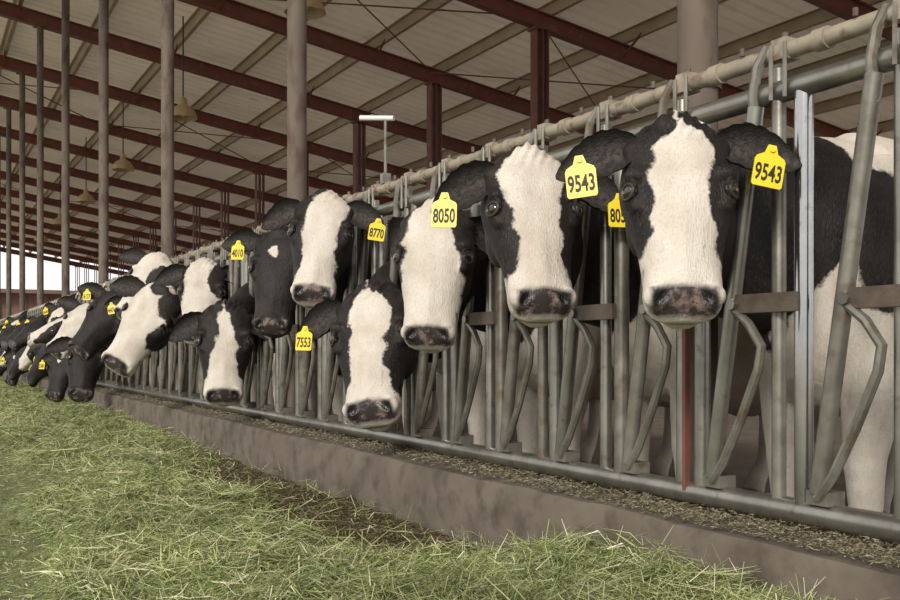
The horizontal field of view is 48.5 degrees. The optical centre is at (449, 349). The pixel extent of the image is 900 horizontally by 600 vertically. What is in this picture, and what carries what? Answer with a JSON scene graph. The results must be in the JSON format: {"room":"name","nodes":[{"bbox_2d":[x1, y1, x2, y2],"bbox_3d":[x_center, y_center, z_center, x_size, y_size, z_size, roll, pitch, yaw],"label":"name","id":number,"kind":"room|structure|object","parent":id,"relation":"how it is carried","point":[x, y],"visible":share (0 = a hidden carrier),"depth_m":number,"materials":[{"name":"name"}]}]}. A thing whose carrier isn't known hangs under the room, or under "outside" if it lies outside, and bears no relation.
{"room":"farm building","nodes":[
{"label":"farm building","id":0,"kind":"room"},
{"bbox_2d":[0,0,893,265],"bbox_3d":[-7.621,-5.996,31.012,21.800,3.692,73.420,0,0,-28],"label":"ceiling","id":1,"kind":"structure","parent":0,"point":[219,40],"depth_m":21.44,"materials":[{"name":"brown metal"}]},
{"bbox_2d":[0,0,654,255],"bbox_3d":[-8.675,-5.904,30.545,13.518,2.332,57.172,0,0,-28],"label":"rods","id":2,"kind":"object","parent":1,"relation":"attached to","point":[360,4],"depth_m":19.67,"materials":[{"name":"metal"}]},
{"bbox_2d":[0,0,893,270],"bbox_3d":[-7.761,-5.900,31.034,21.112,3.724,73.390,0,0,-28],"label":"roof","id":3,"kind":"structure","parent":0,"point":[818,16],"depth_m":20.72,"materials":[{"name":"beige metal"}]},
{"bbox_2d":[34,236,47,241],"bbox_3d":[-16.556,-5.382,40.485,0.540,1.944,0.540,0,0,-28],"label":"pendant lamp","id":4,"kind":"object","parent":3,"relation":"hanging from","point":[45,237],"visible":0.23,"depth_m":40.38,"materials":[{"name":"beige metal"}]},
{"bbox_2d":[52,213,61,225],"bbox_3d":[-13.718,-5.382,35.181,0.540,1.944,0.540,0,0,-28],"label":"pendant lamp","id":5,"kind":"object","parent":3,"relation":"hanging from","point":[57,221],"visible":0.68,"depth_m":35.01,"materials":[{"name":"beige metal"}]},
{"bbox_2d":[77,137,95,202],"bbox_3d":[-10.857,-5.382,29.832,0.540,1.944,0.540,0,0,-28],"label":"pendant lamp","id":6,"kind":"object","parent":3,"relation":"hanging from","point":[85,197],"visible":1,"depth_m":29.77,"materials":[{"name":"beige metal"}]},
{"bbox_2d":[112,102,134,171],"bbox_3d":[-8.018,-5.382,24.526,0.540,1.944,0.540,0,0,-28],"label":"pendant lamp","id":7,"kind":"object","parent":3,"relation":"hanging from","point":[122,165],"visible":1,"depth_m":24.46,"materials":[{"name":"beige metal"}]},
{"bbox_2d":[174,16,197,121],"bbox_3d":[-5.081,-5.382,19.036,0.540,1.944,0.540,0,0,-28],"label":"pendant lamp","id":8,"kind":"object","parent":3,"relation":"hanging from","point":[182,111],"visible":0.93,"depth_m":19.02,"materials":[{"name":"beige metal"}]},
{"bbox_2d":[284,0,325,19],"bbox_3d":[-1.895,-5.382,13.082,0.540,1.944,0.540,0,0,-28],"label":"pendant lamp","id":9,"kind":"object","parent":3,"relation":"hanging from","point":[315,8],"visible":0.41,"depth_m":13.21,"materials":[{"name":"beige metal"}]},
{"bbox_2d":[307,393,898,544],"bbox_3d":[-5.120,0.830,31.976,16.880,0.200,77.220,0,0,-28],"label":"floor","id":10,"kind":"structure","parent":0,"point":[742,460],"depth_m":7.81,"materials":[{"name":"concrete"}]},
{"bbox_2d":[0,134,2,318],"bbox_3d":[-13.585,-2.873,30.078,0.260,7.206,0.260,0,0,-28],"label":"column","id":11,"kind":"structure","parent":10,"relation":"on","point":[0,134],"depth_m":30.09,"materials":[{"name":"metal"}]},
{"bbox_2d":[0,350,6,376],"bbox_3d":[-7.127,0.036,19.072,2.876,1.411,0.683,0,0,-26],"label":"cow","id":12,"kind":"object","parent":10,"relation":"on","point":[2,369],"visible":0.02,"depth_m":18.58},
{"bbox_2d":[0,350,12,366],"bbox_3d":[-6.770,0.036,18.447,2.830,1.411,0.752,0,0,-22],"label":"cow","id":13,"kind":"object","parent":10,"relation":"on","point":[11,351],"visible":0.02,"depth_m":18.09},
{"bbox_2d":[3,106,13,316],"bbox_3d":[-11.788,-2.873,26.719,0.260,7.206,0.260,0,0,-28],"label":"column","id":14,"kind":"structure","parent":10,"relation":"on","point":[8,109],"depth_m":26.67,"materials":[{"name":"metal"}]},
{"bbox_2d":[0,352,25,385],"bbox_3d":[-6.394,0.036,17.716,2.866,1.411,0.678,0,0,-28],"label":"cow","id":15,"kind":"object","parent":10,"relation":"on","point":[8,357],"visible":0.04,"depth_m":16.99},
{"bbox_2d":[0,317,29,347],"bbox_3d":[-7.471,0.034,19.668,2.913,1.403,0.714,0,0,-28],"label":"cow","id":16,"kind":"object","parent":10,"relation":"on","point":[6,330],"visible":0.09,"depth_m":19.02},
{"bbox_2d":[4,310,27,324],"bbox_3d":[-7.703,-0.035,20.419,2.625,1.552,0.677,0,0,-28],"label":"cow","id":17,"kind":"object","parent":10,"relation":"on","point":[23,315],"visible":0.03,"depth_m":19.89},
{"bbox_2d":[6,346,31,380],"bbox_3d":[-5.712,0.036,16.427,2.876,1.411,0.683,0,0,-26],"label":"cow","id":18,"kind":"object","parent":10,"relation":"on","point":[13,372],"visible":0.1,"depth_m":15.92},
{"bbox_2d":[16,71,28,312],"bbox_3d":[-9.991,-2.873,23.359,0.260,7.206,0.260,0,0,-28],"label":"column","id":19,"kind":"structure","parent":10,"relation":"on","point":[21,74],"depth_m":23.30,"materials":[{"name":"metal"}]},
{"bbox_2d":[0,312,48,351],"bbox_3d":[-6.056,0.034,17.023,2.913,1.403,0.714,0,0,-28],"label":"cow","id":20,"kind":"object","parent":10,"relation":"on","point":[18,327],"visible":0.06,"depth_m":16.30},
{"bbox_2d":[8,315,46,351],"bbox_3d":[-5.348,0.034,15.700,2.913,1.403,0.714,0,0,-28],"label":"cow","id":21,"kind":"object","parent":10,"relation":"on","point":[32,324],"visible":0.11,"depth_m":14.98},
{"bbox_2d":[19,328,38,370],"bbox_3d":[-5.001,0.036,15.141,2.830,1.411,0.752,0,0,-22],"label":"cow","id":22,"kind":"object","parent":10,"relation":"on","point":[27,358],"visible":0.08,"depth_m":14.73},
{"bbox_2d":[24,344,48,386],"bbox_3d":[-4.296,0.036,13.781,2.876,1.411,0.683,0,0,-26],"label":"cow","id":23,"kind":"object","parent":10,"relation":"on","point":[34,375],"visible":0.1,"depth_m":13.28},
{"bbox_2d":[33,24,47,310],"bbox_3d":[-8.194,-2.873,20.000,0.260,7.206,0.260,0,0,-28],"label":"column","id":24,"kind":"structure","parent":10,"relation":"on","point":[40,30],"depth_m":19.95,"materials":[{"name":"metal"}]},
{"bbox_2d":[42,293,81,322],"bbox_3d":[-4.519,-0.035,14.467,2.625,1.552,0.677,0,0,-28],"label":"cow","id":25,"kind":"object","parent":10,"relation":"on","point":[54,310],"visible":0.06,"depth_m":13.88},
{"bbox_2d":[1,247,127,291],"bbox_3d":[-24.735,-3.441,63.002,21.843,8.342,1.114,0,0,-28],"label":"roof beam","id":26,"kind":"structure","parent":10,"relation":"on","point":[16,252],"depth_m":63.41,"materials":[{"name":"red metal"}]},
{"bbox_2d":[62,0,69,296],"bbox_3d":[-6.396,-2.873,16.640,0.260,7.206,0.260,0,0,-28],"label":"column","id":27,"kind":"structure","parent":10,"relation":"on","point":[65,3],"depth_m":16.59,"materials":[{"name":"metal"}]},
{"bbox_2d":[1,240,131,282],"bbox_3d":[-22.938,-3.441,59.643,21.843,8.342,1.114,0,0,-28],"label":"roof beam","id":28,"kind":"structure","parent":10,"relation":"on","point":[86,260],"depth_m":59.90,"materials":[{"name":"red metal"}]},
{"bbox_2d":[1,232,134,283],"bbox_3d":[-21.141,-3.441,56.283,21.843,8.342,1.114,0,0,-28],"label":"roof beam","id":29,"kind":"structure","parent":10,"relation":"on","point":[13,237],"depth_m":56.27,"materials":[{"name":"red metal"}]},
{"bbox_2d":[27,303,128,382],"bbox_3d":[-3.964,0.036,13.120,2.913,1.411,0.686,0,0,-25],"label":"cow","id":30,"kind":"object","parent":10,"relation":"on","point":[45,334],"visible":0.09,"depth_m":12.57},
{"bbox_2d":[38,353,142,402],"bbox_3d":[-3.563,0.036,12.426,2.866,1.411,0.678,0,0,-28],"label":"cow","id":31,"kind":"object","parent":10,"relation":"on","point":[58,384],"visible":0.09,"depth_m":11.65},
{"bbox_2d":[1,223,183,278],"bbox_3d":[-19.343,-3.441,52.924,21.843,8.342,1.114,0,0,-28],"label":"roof beam","id":32,"kind":"structure","parent":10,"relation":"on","point":[3,226],"depth_m":52.61,"materials":[{"name":"red metal"}]},
{"bbox_2d":[45,336,158,402],"bbox_3d":[-2.878,0.037,11.023,2.985,1.408,0.714,0,0,-33],"label":"cow","id":33,"kind":"object","parent":10,"relation":"on","point":[83,376],"visible":0.18,"depth_m":10.17},
{"bbox_2d":[46,296,158,396],"bbox_3d":[-3.203,0.037,11.770,2.849,1.408,0.673,0,0,-28],"label":"cow","id":34,"kind":"object","parent":10,"relation":"on","point":[73,320],"visible":0.11,"depth_m":11.26},
{"bbox_2d":[99,0,108,288],"bbox_3d":[-4.599,-2.873,13.281,0.260,7.206,0.260,0,0,-28],"label":"column","id":35,"kind":"structure","parent":10,"relation":"on","point":[103,4],"depth_m":13.22,"materials":[{"name":"metal"}]},
{"bbox_2d":[1,213,206,275],"bbox_3d":[-17.546,-3.441,49.564,21.843,8.342,1.114,0,0,-28],"label":"roof beam","id":36,"kind":"structure","parent":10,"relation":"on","point":[118,241],"depth_m":49.48,"materials":[{"name":"red metal"}]},
{"bbox_2d":[1,201,220,264],"bbox_3d":[-15.749,-3.441,46.205,21.843,8.342,1.114,0,0,-28],"label":"roof beam","id":37,"kind":"structure","parent":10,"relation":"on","point":[137,234],"depth_m":46.27,"materials":[{"name":"red metal"}]},
{"bbox_2d":[1,187,223,252],"bbox_3d":[-13.951,-3.441,42.846,21.843,8.342,1.114,0,0,-28],"label":"roof beam","id":38,"kind":"structure","parent":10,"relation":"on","point":[57,203],"depth_m":42.81,"materials":[{"name":"red metal"}]},
{"bbox_2d":[67,282,188,401],"bbox_3d":[-2.479,0.037,10.388,2.879,1.408,0.721,0,0,-33],"label":"cow","id":39,"kind":"object","parent":10,"relation":"on","point":[98,328],"visible":0.21,"depth_m":9.57},
{"bbox_2d":[1,171,261,254],"bbox_3d":[-12.154,-3.441,39.486,21.843,8.342,1.114,0,0,-28],"label":"roof beam","id":40,"kind":"structure","parent":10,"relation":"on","point":[30,181],"depth_m":39.32,"materials":[{"name":"red metal"}]},
{"bbox_2d":[1,151,265,261],"bbox_3d":[-10.357,-3.441,36.127,21.843,8.342,1.114,0,0,-28],"label":"roof beam","id":41,"kind":"structure","parent":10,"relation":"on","point":[196,202],"depth_m":35.90,"materials":[{"name":"red metal"}]},
{"bbox_2d":[161,0,173,400],"bbox_3d":[-2.802,-2.873,9.922,0.260,7.206,0.260,0,0,-28],"label":"column","id":42,"kind":"structure","parent":10,"relation":"on","point":[167,6],"depth_m":9.87,"materials":[{"name":"metal"}]},
{"bbox_2d":[113,247,221,410],"bbox_3d":[-1.699,-0.068,9.131,2.688,1.617,0.684,0,0,-31],"label":"cow","id":43,"kind":"object","parent":10,"relation":"on","point":[148,267],"visible":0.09,"depth_m":8.42},
{"bbox_2d":[0,126,388,240],"bbox_3d":[-8.560,-3.441,32.767,21.843,8.342,1.114,0,0,-28],"label":"roof beam","id":44,"kind":"structure","parent":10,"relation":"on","point":[30,138],"depth_m":32.59,"materials":[{"name":"red metal"}]},
{"bbox_2d":[0,95,393,235],"bbox_3d":[-6.762,-3.441,29.408,21.843,8.342,1.114,0,0,-28],"label":"roof beam","id":45,"kind":"structure","parent":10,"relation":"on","point":[30,108],"depth_m":29.15,"materials":[{"name":"red metal"}]},
{"bbox_2d":[0,48,426,195],"bbox_3d":[-4.965,-3.441,26.048,21.843,8.342,1.114,0,0,-28],"label":"roof beam","id":46,"kind":"structure","parent":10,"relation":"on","point":[6,63],"depth_m":25.41,"materials":[{"name":"red metal"}]},
{"bbox_2d":[103,295,332,413],"bbox_3d":[-2.038,0.037,9.841,2.613,1.408,0.673,0,0,-28],"label":"cow","id":47,"kind":"object","parent":10,"relation":"on","point":[113,301],"visible":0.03,"depth_m":9.33},
{"bbox_2d":[0,0,495,193],"bbox_3d":[-3.168,-3.441,22.689,21.843,8.342,1.114,0,0,-28],"label":"roof beam","id":48,"kind":"structure","parent":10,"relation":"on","point":[8,10],"depth_m":21.96,"materials":[{"name":"red metal"}]},
{"bbox_2d":[101,275,403,431],"bbox_3d":[-1.433,0.037,8.376,2.932,1.408,0.762,0,0,-35],"label":"cow","id":49,"kind":"object","parent":10,"relation":"on","point":[149,317],"visible":0.22,"depth_m":7.54},
{"bbox_2d":[287,0,306,425],"bbox_3d":[-1.004,-2.873,6.562,0.260,7.206,0.260,0,0,-28],"label":"column","id":50,"kind":"structure","parent":10,"relation":"on","point":[296,9],"depth_m":6.50,"materials":[{"name":"metal"}]},
{"bbox_2d":[154,257,440,436],"bbox_3d":[-0.974,0.036,7.815,2.651,1.416,0.689,0,0,-31],"label":"cow","id":51,"kind":"object","parent":10,"relation":"on","point":[202,283],"visible":0.15,"depth_m":7.11},
{"bbox_2d":[169,282,468,433],"bbox_3d":[-0.654,0.039,7.103,2.759,1.412,0.762,0,0,-34],"label":"cow","id":52,"kind":"object","parent":10,"relation":"on","point":[225,333],"visible":0.22,"depth_m":6.25},
{"bbox_2d":[221,226,548,455],"bbox_3d":[-0.231,0.019,6.473,2.603,1.452,0.817,0,0,-37],"label":"cow","id":53,"kind":"object","parent":10,"relation":"on","point":[270,268],"visible":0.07,"depth_m":5.58},
{"bbox_2d":[177,0,600,189],"bbox_3d":[-1.370,-3.441,19.329,21.843,8.342,1.114,0,0,-28],"label":"roof beam","id":54,"kind":"structure","parent":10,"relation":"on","point":[233,9],"depth_m":19.69,"materials":[{"name":"red metal"}]},
{"bbox_2d":[261,188,613,466],"bbox_3d":[0.099,-0.023,5.755,2.689,1.536,0.915,0,0,-42],"label":"cow","id":55,"kind":"object","parent":10,"relation":"on","point":[320,232],"visible":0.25,"depth_m":4.78},
{"bbox_2d":[1,371,899,599],"bbox_3d":[-13.594,0.646,29.586,0.320,0.369,73.000,0,0,-28],"label":"curb","id":56,"kind":"object","parent":10,"relation":"on","point":[444,497],"visible":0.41,"depth_m":3.53,"materials":[{"name":"concrete"}]},
{"bbox_2d":[0,0,899,542],"bbox_3d":[-12.856,-0.180,28.280,0.089,1.310,62.000,0,0,-28],"label":"fence","id":57,"kind":"object","parent":56,"relation":"on","point":[814,503],"visible":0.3,"depth_m":2.96,"materials":[{"name":"metal"}]},
{"bbox_2d":[359,114,394,183],"bbox_3d":[-0.354,-0.975,4.866,0.179,0.350,0.056,0,0,26],"label":"work light","id":58,"kind":"object","parent":57,"relation":"attached to","point":[385,177],"visible":0.98,"depth_m":4.84,"materials":[{"name":"white metal"}]},
{"bbox_2d":[25,372,899,567],"bbox_3d":[-5.532,0.453,14.504,0.306,0.034,29.217,0,0,-28],"label":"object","id":59,"kind":"object","parent":56,"relation":"on","point":[836,535],"visible":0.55,"depth_m":3.02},
{"bbox_2d":[295,261,672,475],"bbox_3d":[0.453,0.039,5.144,2.653,1.415,0.788,0,0,-36],"label":"cow","id":60,"kind":"object","parent":10,"relation":"on","point":[374,358],"visible":0.26,"depth_m":4.35},
{"bbox_2d":[388,198,818,491],"bbox_3d":[0.824,0.039,4.539,2.571,1.415,0.685,0,0,-30],"label":"cow","id":61,"kind":"object","parent":10,"relation":"on","point":[440,270],"visible":0.17,"depth_m":3.77},
{"bbox_2d":[431,142,893,512],"bbox_3d":[1.094,0.039,3.821,2.772,1.415,0.688,0,0,-31],"label":"cow","id":62,"kind":"object","parent":10,"relation":"on","point":[533,231],"visible":0.34,"depth_m":3.10},
{"bbox_2d":[457,0,882,151],"bbox_3d":[0.427,-3.441,15.970,21.843,8.342,1.114,0,0,-28],"label":"roof beam","id":63,"kind":"structure","parent":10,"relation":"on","point":[542,25],"depth_m":16.69,"materials":[{"name":"red metal"}]},
{"bbox_2d":[674,0,720,480],"bbox_3d":[0.793,-2.873,3.203,0.260,7.206,0.260,0,0,-28],"label":"column","id":64,"kind":"structure","parent":10,"relation":"on","point":[697,20],"depth_m":3.15,"materials":[{"name":"metal"}]},
{"bbox_2d":[555,110,893,540],"bbox_3d":[1.465,0.039,3.212,2.691,1.415,0.676,0,0,-28],"label":"cow","id":65,"kind":"object","parent":10,"relation":"on","point":[679,193],"visible":0.66,"depth_m":2.60},
{"bbox_2d":[803,0,899,40],"bbox_3d":[2.224,-3.441,12.611,21.843,8.342,1.114,0,0,-28],"label":"roof beam","id":66,"kind":"structure","parent":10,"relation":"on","point":[843,9],"depth_m":14.49,"materials":[{"name":"red metal"}]},
{"bbox_3d":[-16.283,0.830,26.004,7.800,0.200,77.220,0,0,-28],"label":"lane","id":67,"kind":"object","parent":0,"visible":0},
{"bbox_2d":[0,389,731,599],"bbox_3d":[-13.628,0.630,26.761,2.395,0.189,59.450,0,0,-28],"label":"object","id":68,"kind":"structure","parent":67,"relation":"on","point":[14,574],"depth_m":3.94,"materials":[{"name":"green plant"}]},
{"bbox_2d":[21,410,549,583],"bbox_3d":[-2.257,0.623,7.013,0.977,0.205,9.542,0,0,-28],"label":"dirt patch","id":69,"kind":"object","parent":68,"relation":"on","point":[376,533],"visible":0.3,"depth_m":4.29,"materials":[{"name":"brown soil"}]},
{"bbox_2d":[0,377,889,599],"bbox_3d":[-6.855,0.580,14.069,2.431,0.294,28.866,0,0,-28],"label":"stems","id":70,"kind":"object","parent":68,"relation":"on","point":[358,572],"visible":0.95,"depth_m":3.03,"materials":[{"name":"green plant"}]},
{"label":"outside","id":71,"kind":"structure","parent":0,"visible":0},
{"bbox_3d":[-56.379,1.135,162.638,350.000,0.390,460.000,0,0,-28],"label":"dirt ground","id":72,"kind":"structure","parent":71,"visible":0},
{"bbox_2d":[1,289,76,318],"bbox_3d":[-29.708,-1.995,85.292,52.060,5.850,3.000,0,0,-28],"label":"wall","id":73,"kind":"structure","parent":72,"relation":"on","point":[30,294],"depth_m":81.96,"materials":[{"name":"red metal"}]}
]}

